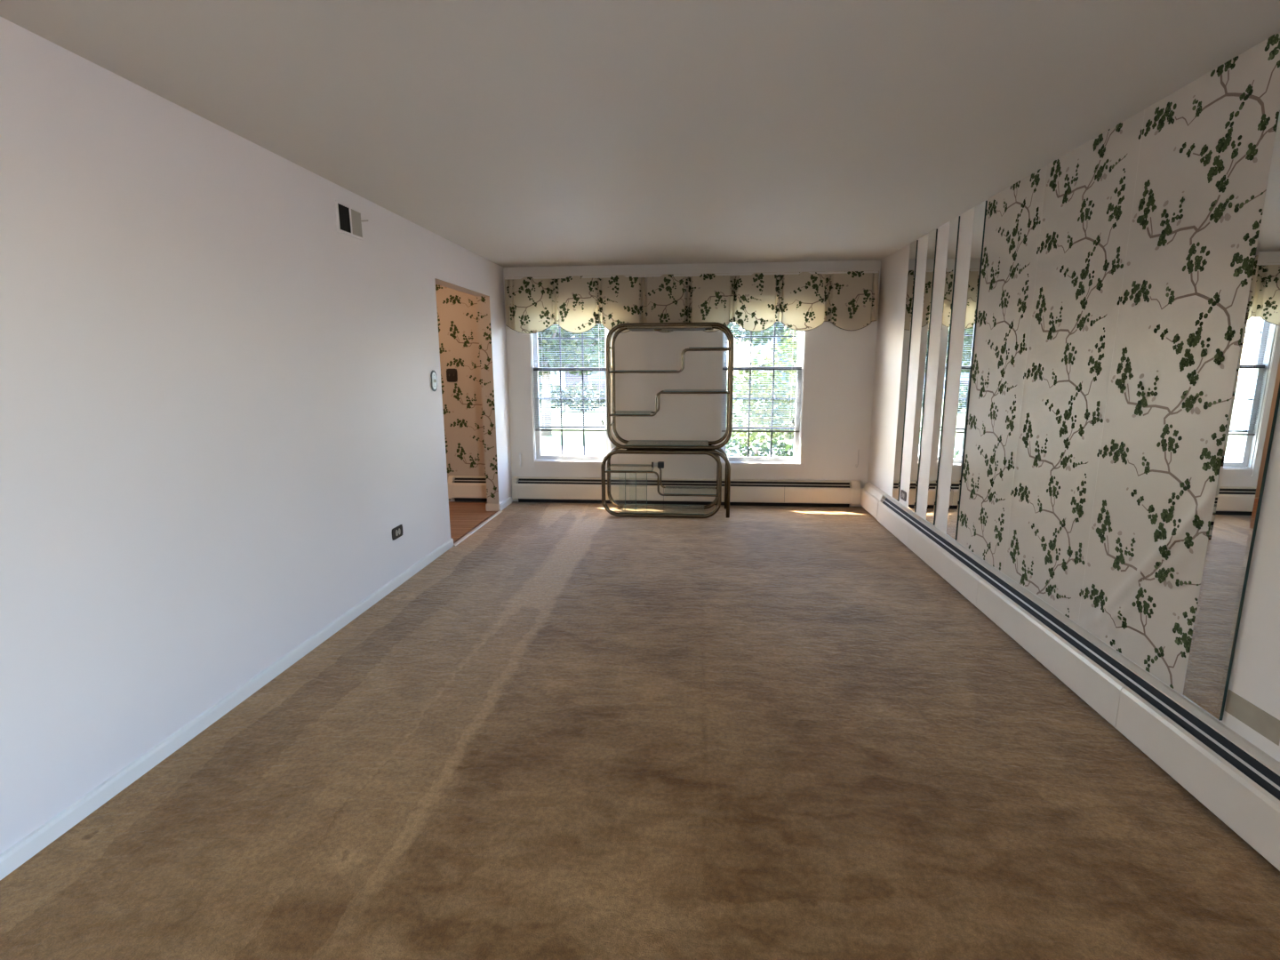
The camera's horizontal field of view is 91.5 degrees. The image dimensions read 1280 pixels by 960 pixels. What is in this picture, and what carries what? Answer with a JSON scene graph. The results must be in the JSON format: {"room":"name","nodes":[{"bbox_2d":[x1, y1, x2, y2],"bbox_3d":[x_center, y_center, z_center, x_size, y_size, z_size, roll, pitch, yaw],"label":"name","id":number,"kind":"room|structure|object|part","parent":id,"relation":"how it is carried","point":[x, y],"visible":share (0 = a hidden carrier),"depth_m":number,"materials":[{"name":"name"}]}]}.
{"room":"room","nodes":[
{"label":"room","id":0,"kind":"room"},
{"bbox_2d":[0,16,512,854],"bbox_3d":[-1.919,-0.058,1.645,0.127,2.440,10.090,1,10,5],"label":"wall","id":1,"kind":"structure","parent":0,"point":[220,412],"depth_m":2.40,"materials":[{"name":"paint"}]},
{"bbox_2d":[0,538,453,879],"bbox_3d":[-1.923,1.265,1.015,0.013,0.066,8.377,1,10,5],"label":"baseboard","id":2,"kind":"structure","parent":1,"relation":"attached to","point":[28,846],"depth_m":2.40,"materials":[{"name":"white paint"}]},
{"bbox_2d":[334,200,368,240],"bbox_3d":[-1.644,-1.482,3.575,0.033,0.164,0.295,1,10,5],"label":"air vent","id":3,"kind":"object","parent":1,"relation":"in","point":[349,220],"visible":1,"depth_m":3.55,"materials":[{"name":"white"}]},
{"bbox_2d":[392,524,403,540],"bbox_3d":[-1.623,0.350,4.179,0.009,0.078,0.145,1,10,5],"label":"wall outlet","id":4,"kind":"object","parent":1,"relation":"attached to","point":[396,532],"visible":1,"depth_m":4.17,"materials":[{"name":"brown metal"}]},
{"bbox_2d":[430,370,437,391],"bbox_3d":[-1.555,-0.752,4.727,0.018,0.156,0.098,1,10,5],"label":"light switch","id":5,"kind":"object","parent":1,"relation":"attached to","point":[434,381],"visible":1,"depth_m":4.72,"materials":[{"name":"white plastic"}]},
{"bbox_3d":[-1.559,-0.752,4.728,0.003,0.128,0.074,1,10,5],"label":"plate","id":6,"kind":"part","parent":5,"relation":"part of","materials":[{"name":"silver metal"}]},
{"bbox_2d":[476,296,498,499],"bbox_3d":[-1.498,-0.782,6.152,0.125,1.989,0.001,1,10,5],"label":"print","id":7,"kind":"object","parent":1,"relation":"attached to","point":[484,325],"depth_m":6.14,"materials":[{"name":"green"}]},
{"bbox_2d":[485,504,499,511],"bbox_3d":[-1.500,0.278,6.343,0.140,0.075,0.014,1,10,5],"label":"jamb","id":8,"kind":"object","parent":1,"relation":"attached to","point":[489,507],"visible":1,"depth_m":6.33,"materials":[{"name":"beige paint"}]},
{"bbox_2d":[498,496,511,510],"bbox_3d":[-1.406,0.250,6.521,0.013,0.066,0.387,1,10,5],"label":"baseboard","id":9,"kind":"structure","parent":1,"relation":"attached to","point":[507,502],"depth_m":6.49,"materials":[{"name":"white paint"}]},
{"bbox_2d":[0,501,1279,959],"bbox_3d":[-1.495,1.177,1.833,6.773,0.060,10.090,1,10,5],"label":"floor","id":10,"kind":"structure","parent":0,"point":[577,731],"depth_m":2.15,"materials":[{"name":"brown carpet"}]},
{"bbox_2d":[453,510,502,545],"bbox_3d":[-1.476,0.427,5.723,0.044,0.007,1.244,1,10,5],"label":"threshold strip","id":11,"kind":"object","parent":10,"relation":"on","point":[466,536],"visible":0.93,"depth_m":5.64,"materials":[{"name":"beige"}]},
{"bbox_2d":[600,446,721,518],"bbox_3d":[0.220,0.005,6.175,1.156,0.657,0.415,1,10,5],"label":"shelf","id":12,"kind":"object","parent":10,"relation":"on","point":[615,451],"visible":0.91,"depth_m":6.03,"materials":[{"name":"gold metal"}]},
{"bbox_2d":[612,472,625,511],"bbox_3d":[-0.220,0.112,6.117,0.160,0.384,0.030,1,10,5],"label":"glass pane","id":13,"kind":"object","parent":12,"relation":"in","point":[625,473],"visible":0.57,"depth_m":6.11,"materials":[{"name":"teal"}]},
{"bbox_2d":[618,472,636,510],"bbox_3d":[-0.122,0.107,6.142,0.170,0.384,0.030,1,10,5],"label":"glass pane","id":14,"kind":"object","parent":12,"relation":"in","point":[636,473],"visible":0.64,"depth_m":6.14,"materials":[{"name":"teal"}]},
{"bbox_3d":[-0.084,-0.123,6.180,0.448,0.006,0.385,1,10,5],"label":"glass shelf","id":15,"kind":"part","parent":12,"relation":"part of","materials":[{"name":"teal"}]},
{"bbox_2d":[646,472,647,509],"bbox_3d":[-0.018,0.102,6.167,0.173,0.384,0.030,1,10,5],"label":"glass pane","id":16,"kind":"object","parent":12,"relation":"in","point":[646,473],"visible":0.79,"depth_m":6.16,"materials":[{"name":"teal"}]},
{"bbox_2d":[651,461,663,468],"bbox_3d":[0.176,-0.149,6.134,0.121,0.060,0.060,1,10,5],"label":"lamp","id":17,"kind":"object","parent":12,"relation":"on","point":[660,464],"visible":1,"depth_m":6.11,"materials":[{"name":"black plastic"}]},
{"bbox_3d":[0.203,0.035,5.990,1.118,0.239,0.018,1,10,5],"label":"rail","id":18,"kind":"part","parent":12,"relation":"part of","materials":[{"name":"gold metal"}]},
{"bbox_3d":[0.230,0.288,6.226,0.820,0.006,0.397,1,10,5],"label":"glass","id":19,"kind":"part","parent":12,"relation":"part of","materials":[{"name":"teal"}]},
{"bbox_3d":[0.237,-0.033,6.359,1.118,0.239,0.018,1,10,5],"label":"rail","id":20,"kind":"part","parent":12,"relation":"part of","materials":[{"name":"gold metal"}]},
{"bbox_3d":[0.498,0.102,6.167,0.500,0.006,0.385,1,10,5],"label":"glass shelf","id":21,"kind":"part","parent":12,"relation":"part of","materials":[{"name":"teal"}]},
{"bbox_2d":[605,321,734,518],"bbox_3d":[0.292,-0.583,6.107,1.194,1.838,0.413,1,10,5],"label":"display shelf","id":22,"kind":"object","parent":10,"relation":"on","point":[631,444],"visible":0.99,"depth_m":5.94,"materials":[{"name":"gold metal"}]},
{"bbox_3d":[-0.071,-0.661,6.127,0.368,0.006,0.383,1,10,5],"label":"glass shelf","id":23,"kind":"part","parent":22,"relation":"part of","materials":[{"name":"teal"}]},
{"bbox_3d":[0.309,-0.784,6.260,1.156,0.232,0.018,1,10,5],"label":"rail","id":24,"kind":"part","parent":22,"relation":"part of","materials":[{"name":"gold metal"}]},
{"bbox_3d":[0.049,-1.059,6.042,0.611,0.006,0.383,1,10,5],"label":"glass shelf","id":25,"kind":"part","parent":22,"relation":"part of","materials":[{"name":"teal"}]},
{"bbox_3d":[0.274,-0.366,6.149,0.795,0.006,0.395,1,10,5],"label":"glass","id":26,"kind":"part","parent":22,"relation":"part of","materials":[{"name":"teal"}]},
{"bbox_3d":[0.274,-0.716,5.893,1.156,0.232,0.018,1,10,5],"label":"rail","id":27,"kind":"part","parent":22,"relation":"part of","materials":[{"name":"gold metal"}]},
{"bbox_3d":[0.274,-0.872,5.864,1.194,1.181,0.038,1,10,5],"label":"frame","id":28,"kind":"part","parent":22,"relation":"part of","materials":[{"name":"gold metal"}]},
{"bbox_3d":[0.273,-1.113,5.820,1.156,0.227,0.018,1,10,5],"label":"rail","id":29,"kind":"part","parent":22,"relation":"part of","materials":[{"name":"gold metal"}]},
{"bbox_3d":[0.308,-0.940,6.231,1.194,1.181,0.038,1,10,5],"label":"frame","id":30,"kind":"part","parent":22,"relation":"part of","materials":[{"name":"gold metal"}]},
{"bbox_3d":[0.369,0.033,6.022,0.998,0.657,0.038,1,10,5],"label":"leg","id":31,"kind":"part","parent":22,"relation":"part of","materials":[{"name":"gold metal"}]},
{"bbox_3d":[0.404,-0.035,6.389,0.998,0.657,0.038,1,10,5],"label":"leg","id":32,"kind":"part","parent":22,"relation":"part of","materials":[{"name":"gold metal"}]},
{"bbox_3d":[0.534,-0.864,6.032,0.608,0.006,0.383,1,10,5],"label":"glass shelf","id":33,"kind":"part","parent":22,"relation":"part of","materials":[{"name":"teal"}]},
{"bbox_3d":[0.307,-1.181,6.187,1.156,0.227,0.018,1,10,5],"label":"rail","id":34,"kind":"part","parent":22,"relation":"part of","materials":[{"name":"gold metal"}]},
{"bbox_2d":[0,0,1279,267],"bbox_3d":[0.015,-1.306,1.305,4.010,0.120,10.230,1,10,5],"label":"ceiling","id":35,"kind":"structure","parent":0,"point":[515,133],"depth_m":2.33,"materials":[{"name":"white paint"}]},
{"bbox_2d":[435,260,881,506],"bbox_3d":[-0.648,-0.775,6.615,6.285,3.040,0.144,1,10,5],"label":"wall","id":36,"kind":"structure","parent":0,"point":[843,361],"depth_m":6.43,"materials":[{"name":"paint"}]},
{"bbox_2d":[446,368,457,382],"bbox_3d":[-1.992,-1.107,6.595,0.118,0.140,0.023,1,10,5],"label":"switch plate","id":37,"kind":"object","parent":36,"relation":"attached to","point":[452,374],"visible":1,"depth_m":6.60,"materials":[{"name":"brown metal"}]},
{"bbox_2d":[435,284,485,500],"bbox_3d":[-2.056,-0.976,6.637,1.072,2.440,0.001,1,10,5],"label":"print","id":38,"kind":"object","parent":36,"relation":"attached to","point":[457,310],"depth_m":6.61,"materials":[{"name":"green"}]},
{"bbox_2d":[448,475,487,501],"bbox_3d":[-1.801,0.097,6.768,0.563,0.274,0.083,1,10,5],"label":"baseboard heater","id":39,"kind":"object","parent":36,"relation":"attached to","point":[460,488],"visible":0.7,"depth_m":6.75,"materials":[{"name":"metal"}]},
{"bbox_3d":[-1.778,0.116,6.740,0.509,0.167,0.020,1,10,5],"label":"panel","id":40,"kind":"part","parent":39,"relation":"part of","materials":[{"name":"metal"}]},
{"bbox_3d":[-1.799,0.085,6.790,0.562,0.255,0.034,1,10,5],"label":"plate","id":41,"kind":"part","parent":39,"relation":"part of","materials":[{"name":"metal"}]},
{"bbox_2d":[519,452,521,466],"bbox_3d":[-1.281,-0.218,6.689,0.018,0.155,0.035,1,10,5],"label":"cleat","id":42,"kind":"object","parent":36,"relation":"attached to","point":[520,457],"visible":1,"depth_m":6.68,"materials":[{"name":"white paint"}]},
{"bbox_2d":[523,326,617,468],"bbox_3d":[-0.718,-1.023,6.569,0.965,1.787,0.156,1,10,5],"label":"window","id":43,"kind":"structure","parent":36,"relation":"in","point":[535,459],"depth_m":6.60,"materials":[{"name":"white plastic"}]},
{"bbox_3d":[-1.170,-1.016,6.543,0.070,1.787,0.018,1,10,5],"label":"casing","id":44,"kind":"part","parent":43,"relation":"part of","materials":[{"name":"paint"}]},
{"bbox_2d":[532,324,607,431],"bbox_3d":[-0.723,-1.167,6.496,0.801,1.319,0.042,1,10,5],"label":"mini blind","id":45,"kind":"object","parent":43,"relation":"attached to","point":[598,340],"visible":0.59,"depth_m":6.55,"materials":[{"name":"grey plastic"}]},
{"bbox_3d":[-0.719,-0.528,6.622,0.801,0.017,0.022,1,10,5],"label":"rail","id":46,"kind":"part","parent":45,"relation":"part of","materials":[{"name":"grey"}]},
{"bbox_3d":[-0.721,-1.156,6.522,0.809,0.025,0.004,1,10,5],"label":"meeting rail","id":47,"kind":"part","parent":43,"relation":"part of","materials":[{"name":"grey"}]},
{"bbox_3d":[-0.718,-1.487,6.508,0.809,0.696,0.028,1,10,5],"label":"sash","id":48,"kind":"part","parent":43,"relation":"part of","materials":[{"name":"white plastic"}]},
{"bbox_3d":[-0.721,-0.166,6.657,0.825,0.070,0.018,1,10,5],"label":"casing","id":49,"kind":"part","parent":43,"relation":"part of","materials":[{"name":"paint"}]},
{"bbox_3d":[-0.717,-0.700,6.622,0.809,0.973,0.028,1,10,5],"label":"sash","id":50,"kind":"part","parent":43,"relation":"part of","materials":[{"name":"white plastic"}]},
{"bbox_3d":[-0.279,-1.005,6.461,0.070,1.787,0.018,1,10,5],"label":"casing","id":51,"kind":"part","parent":43,"relation":"part of","materials":[{"name":"paint"}]},
{"bbox_2d":[512,476,861,507],"bbox_3d":[0.442,0.124,6.566,3.640,0.274,0.083,1,10,5],"label":"baseboard heater","id":52,"kind":"object","parent":36,"relation":"attached to","point":[837,493],"visible":0.96,"depth_m":6.54,"materials":[{"name":"metal"}]},
{"bbox_3d":[-0.540,0.131,6.631,1.578,0.167,0.020,1,10,5],"label":"panel","id":53,"kind":"part","parent":52,"relation":"part of","materials":[{"name":"metal"}]},
{"bbox_3d":[0.444,0.112,6.589,3.638,0.255,0.034,1,10,5],"label":"plate","id":54,"kind":"part","parent":52,"relation":"part of","materials":[{"name":"metal"}]},
{"bbox_3d":[0.870,0.148,6.502,1.247,0.167,0.020,1,10,5],"label":"panel","id":55,"kind":"part","parent":52,"relation":"part of","materials":[{"name":"metal"}]},
{"bbox_3d":[1.828,0.160,6.414,0.672,0.167,0.020,1,10,5],"label":"panel","id":56,"kind":"part","parent":52,"relation":"part of","materials":[{"name":"metal"}]},
{"bbox_2d":[504,270,879,334],"bbox_3d":[0.459,-1.744,6.180,3.655,0.556,0.160,1,10,5],"label":"valance","id":57,"kind":"object","parent":36,"relation":"attached to","point":[802,301],"visible":0.95,"depth_m":6.11,"materials":[{"name":"fabric"}]},
{"bbox_2d":[712,322,813,470],"bbox_3d":[1.246,-0.999,6.390,0.957,1.787,0.156,1,10,5],"label":"window","id":58,"kind":"structure","parent":36,"relation":"in","point":[798,461],"depth_m":6.38,"materials":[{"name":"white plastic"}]},
{"bbox_3d":[0.798,-0.992,6.363,0.070,1.787,0.018,1,10,5],"label":"casing","id":59,"kind":"part","parent":58,"relation":"part of","materials":[{"name":"paint"}]},
{"bbox_3d":[1.243,-0.142,6.478,0.817,0.070,0.018,1,10,5],"label":"casing","id":60,"kind":"part","parent":58,"relation":"part of","materials":[{"name":"paint"}]},
{"bbox_3d":[1.246,-0.676,6.442,0.801,0.973,0.028,1,10,5],"label":"sash","id":61,"kind":"part","parent":58,"relation":"part of","materials":[{"name":"white plastic"}]},
{"bbox_2d":[721,322,803,431],"bbox_3d":[1.241,-1.143,6.316,0.793,1.319,0.042,1,10,5],"label":"mini blind","id":62,"kind":"object","parent":58,"relation":"attached to","point":[733,329],"visible":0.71,"depth_m":6.36,"materials":[{"name":"grey plastic"}]},
{"bbox_3d":[1.244,-0.504,6.442,0.793,0.017,0.022,1,10,5],"label":"rail","id":63,"kind":"part","parent":62,"relation":"part of","materials":[{"name":"grey plastic"}]},
{"bbox_3d":[1.243,-1.132,6.343,0.801,0.025,0.004,1,10,5],"label":"meeting rail","id":64,"kind":"part","parent":58,"relation":"part of","materials":[{"name":"grey"}]},
{"bbox_3d":[1.246,-1.462,6.328,0.801,0.696,0.028,1,10,5],"label":"sash","id":65,"kind":"part","parent":58,"relation":"part of","materials":[{"name":"white plastic"}]},
{"bbox_3d":[1.681,-0.981,6.282,0.070,1.787,0.018,1,10,5],"label":"casing","id":66,"kind":"part","parent":58,"relation":"part of","materials":[{"name":"paint"}]},
{"bbox_2d":[867,32,1279,762],"bbox_3d":[1.935,-0.011,1.292,0.152,2.440,10.090,1,10,5],"label":"wall","id":67,"kind":"structure","parent":0,"point":[1116,274],"depth_m":2.60,"materials":[{"name":"paper"}]},
{"bbox_2d":[900,489,906,501],"bbox_3d":[2.229,0.131,5.280,0.009,0.078,0.135,1,10,5],"label":"wall outlet","id":68,"kind":"object","parent":67,"relation":"attached to","point":[903,494],"visible":1,"depth_m":5.26,"materials":[{"name":"silver"}]},
{"bbox_2d":[892,240,918,501],"bbox_3d":[2.242,-0.888,5.288,0.011,2.147,0.166,1,10,5],"label":"strip","id":69,"kind":"object","parent":67,"relation":"attached to","point":[913,249],"visible":1,"depth_m":5.26,"materials":[{"name":"silver metal"}]},
{"bbox_2d":[908,228,937,511],"bbox_3d":[2.203,-0.811,4.872,0.011,2.147,0.160,1,10,5],"label":"strip","id":70,"kind":"object","parent":67,"relation":"attached to","point":[932,236],"visible":1,"depth_m":4.85,"materials":[{"name":"silver metal"}]},
{"bbox_2d":[926,216,959,525],"bbox_3d":[2.165,-0.737,4.473,0.011,2.147,0.152,1,10,5],"label":"strip","id":71,"kind":"object","parent":67,"relation":"attached to","point":[954,225],"visible":1,"depth_m":4.45,"materials":[{"name":"silver metal"}]},
{"bbox_2d":[946,200,987,540],"bbox_3d":[2.128,-0.665,4.079,0.011,2.147,0.156,1,10,5],"label":"mirror","id":72,"kind":"object","parent":67,"relation":"attached to","point":[980,210],"visible":1,"depth_m":4.05,"materials":[{"name":"silver metal"}]},
{"bbox_2d":[958,168,1040,570],"bbox_3d":[2.092,-0.591,3.673,0.004,2.160,0.668,1,10,5],"label":"print","id":73,"kind":"object","parent":67,"relation":"attached to","point":[1012,245],"depth_m":3.62,"materials":[{"name":"green"}]},
{"bbox_2d":[860,481,1279,871],"bbox_3d":[2.006,0.715,3.317,0.083,0.274,6.208,1,10,5],"label":"baseboard heater","id":74,"kind":"object","parent":67,"relation":"attached to","point":[1237,781],"visible":1,"depth_m":2.45,"materials":[{"name":"metal"}]},
{"bbox_3d":[2.168,0.365,5.353,0.020,0.190,0.847,1,10,5],"label":"panel","id":75,"kind":"part","parent":74,"relation":"part of","materials":[{"name":"metal"}]},
{"bbox_3d":[2.071,0.555,4.320,0.020,0.190,1.257,1,10,5],"label":"panel","id":76,"kind":"part","parent":74,"relation":"part of","materials":[{"name":"metal"}]},
{"bbox_3d":[1.954,0.784,3.081,0.020,0.190,1.267,1,10,5],"label":"panel","id":77,"kind":"part","parent":74,"relation":"part of","materials":[{"name":"metal"}]},
{"bbox_3d":[2.030,0.708,3.313,0.034,0.255,6.206,1,10,5],"label":"plate","id":78,"kind":"part","parent":74,"relation":"part of","materials":[{"name":"metal"}]},
{"bbox_3d":[1.838,1.012,1.842,0.020,0.190,1.257,1,10,5],"label":"panel","id":79,"kind":"part","parent":74,"relation":"part of","materials":[{"name":"metal"}]},
{"bbox_2d":[1007,122,1141,617],"bbox_3d":[2.029,-0.467,3.001,0.005,2.161,0.701,1,10,5],"label":"print","id":80,"kind":"object","parent":67,"relation":"attached to","point":[1089,197],"depth_m":2.93,"materials":[{"name":"green"}]},
{"bbox_2d":[1081,33,1279,688],"bbox_3d":[1.964,-0.346,2.345,0.011,2.160,0.635,1,10,5],"label":"print","id":81,"kind":"object","parent":67,"relation":"attached to","point":[1204,149],"depth_m":2.29,"materials":[{"name":"green"}]},
{"bbox_2d":[1182,110,1279,720],"bbox_3d":[1.928,-0.273,1.953,0.011,2.147,0.162,1,10,6],"label":"mirror","id":82,"kind":"object","parent":67,"relation":"attached to","point":[1255,400],"visible":1,"depth_m":1.99,"materials":[{"name":"silver metal"}]},
{"label":"outside","id":83,"kind":"structure","parent":0,"visible":0},
{"bbox_2d":[539,379,793,447],"bbox_3d":[2.306,-2.594,24.835,120.000,0.100,130.000,1,10,5],"label":"lawn","id":84,"kind":"structure","parent":83,"point":[570,438],"depth_m":18.01,"materials":[{"name":"green plant"}]},
{"bbox_2d":[537,324,605,435],"bbox_3d":[-3.430,-4.337,16.940,6.261,6.248,3.794,1,10,5],"label":"leafy tree","id":85,"kind":"object","parent":84,"relation":"on","point":[596,330],"visible":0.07,"depth_m":16.50,"materials":[{"name":"green plant"}]},
{"bbox_3d":[-3.426,-5.075,16.803,6.277,4.746,3.794,1,10,5],"label":"crown","id":86,"kind":"part","parent":85,"relation":"part of","materials":[{"name":"green plant"}]},
{"bbox_2d":[538,381,605,411],"bbox_3d":[-3.993,-3.483,26.279,8.294,1.389,1.993,1,10,5],"label":"leafy shrub","id":87,"kind":"object","parent":84,"relation":"on","point":[569,391],"visible":0.23,"depth_m":25.89,"materials":[{"name":"green plant"}]},
{"bbox_2d":[538,328,605,400],"bbox_3d":[-5.429,-8.142,38.324,17.000,6.000,10.200,1,10,5],"label":"house","id":88,"kind":"structure","parent":84,"relation":"on","point":[564,382],"depth_m":34.00,"materials":[{"name":"brick"}]},
{"bbox_3d":[-4.744,-5.869,34.050,1.340,2.270,0.055,1,10,5],"label":"door","id":89,"kind":"part","parent":88,"relation":"part of","materials":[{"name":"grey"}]},
{"bbox_3d":[-4.747,-5.853,34.017,1.100,2.050,0.025,1,10,5],"label":"pane","id":90,"kind":"part","parent":88,"relation":"part of","materials":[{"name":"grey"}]},
{"bbox_3d":[-2.159,-6.141,33.721,1.100,1.400,0.025,1,10,5],"label":"pane","id":91,"kind":"part","parent":88,"relation":"part of","materials":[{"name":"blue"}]},
{"bbox_2d":[725,435,793,456],"bbox_3d":[1.646,-0.106,8.335,1.730,0.983,0.946,1,10,5],"label":"leafy shrub","id":92,"kind":"object","parent":84,"relation":"on","point":[786,448],"visible":0.19,"depth_m":8.20,"materials":[{"name":"green plant"}]},
{"bbox_2d":[728,321,798,439],"bbox_3d":[4.175,-3.984,15.785,5.589,5.902,3.384,1,10,5],"label":"leafy tree","id":93,"kind":"object","parent":84,"relation":"on","point":[780,331],"visible":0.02,"depth_m":15.69,"materials":[{"name":"green plant"}]},
{"bbox_3d":[4.170,-5.005,15.597,5.589,3.824,3.384,1,10,5],"label":"crown","id":94,"kind":"part","parent":93,"relation":"part of","materials":[{"name":"green plant"}]},
{"bbox_2d":[740,328,790,424],"bbox_3d":[9.914,-5.310,23.109,11.600,5.800,10.200,1,10,5],"label":"house","id":95,"kind":"structure","parent":84,"relation":"on","point":[763,348],"depth_m":21.86,"materials":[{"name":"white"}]},
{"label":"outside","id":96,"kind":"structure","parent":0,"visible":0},
{"bbox_2d":[541,446,791,456],"bbox_3d":[1.074,-0.233,11.697,60.000,0.020,5.810,1,10,5],"label":"driveway","id":97,"kind":"structure","parent":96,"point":[545,450],"depth_m":13.96,"materials":[{"name":"concrete"}]},
{"bbox_2d":[726,327,798,447],"bbox_3d":[2.405,-1.429,9.928,2.702,3.004,1.846,1,10,5],"label":"tree","id":98,"kind":"object","parent":97,"relation":"on","point":[743,385],"visible":0.32,"depth_m":9.77,"materials":[{"name":"green plant"}]}
]}

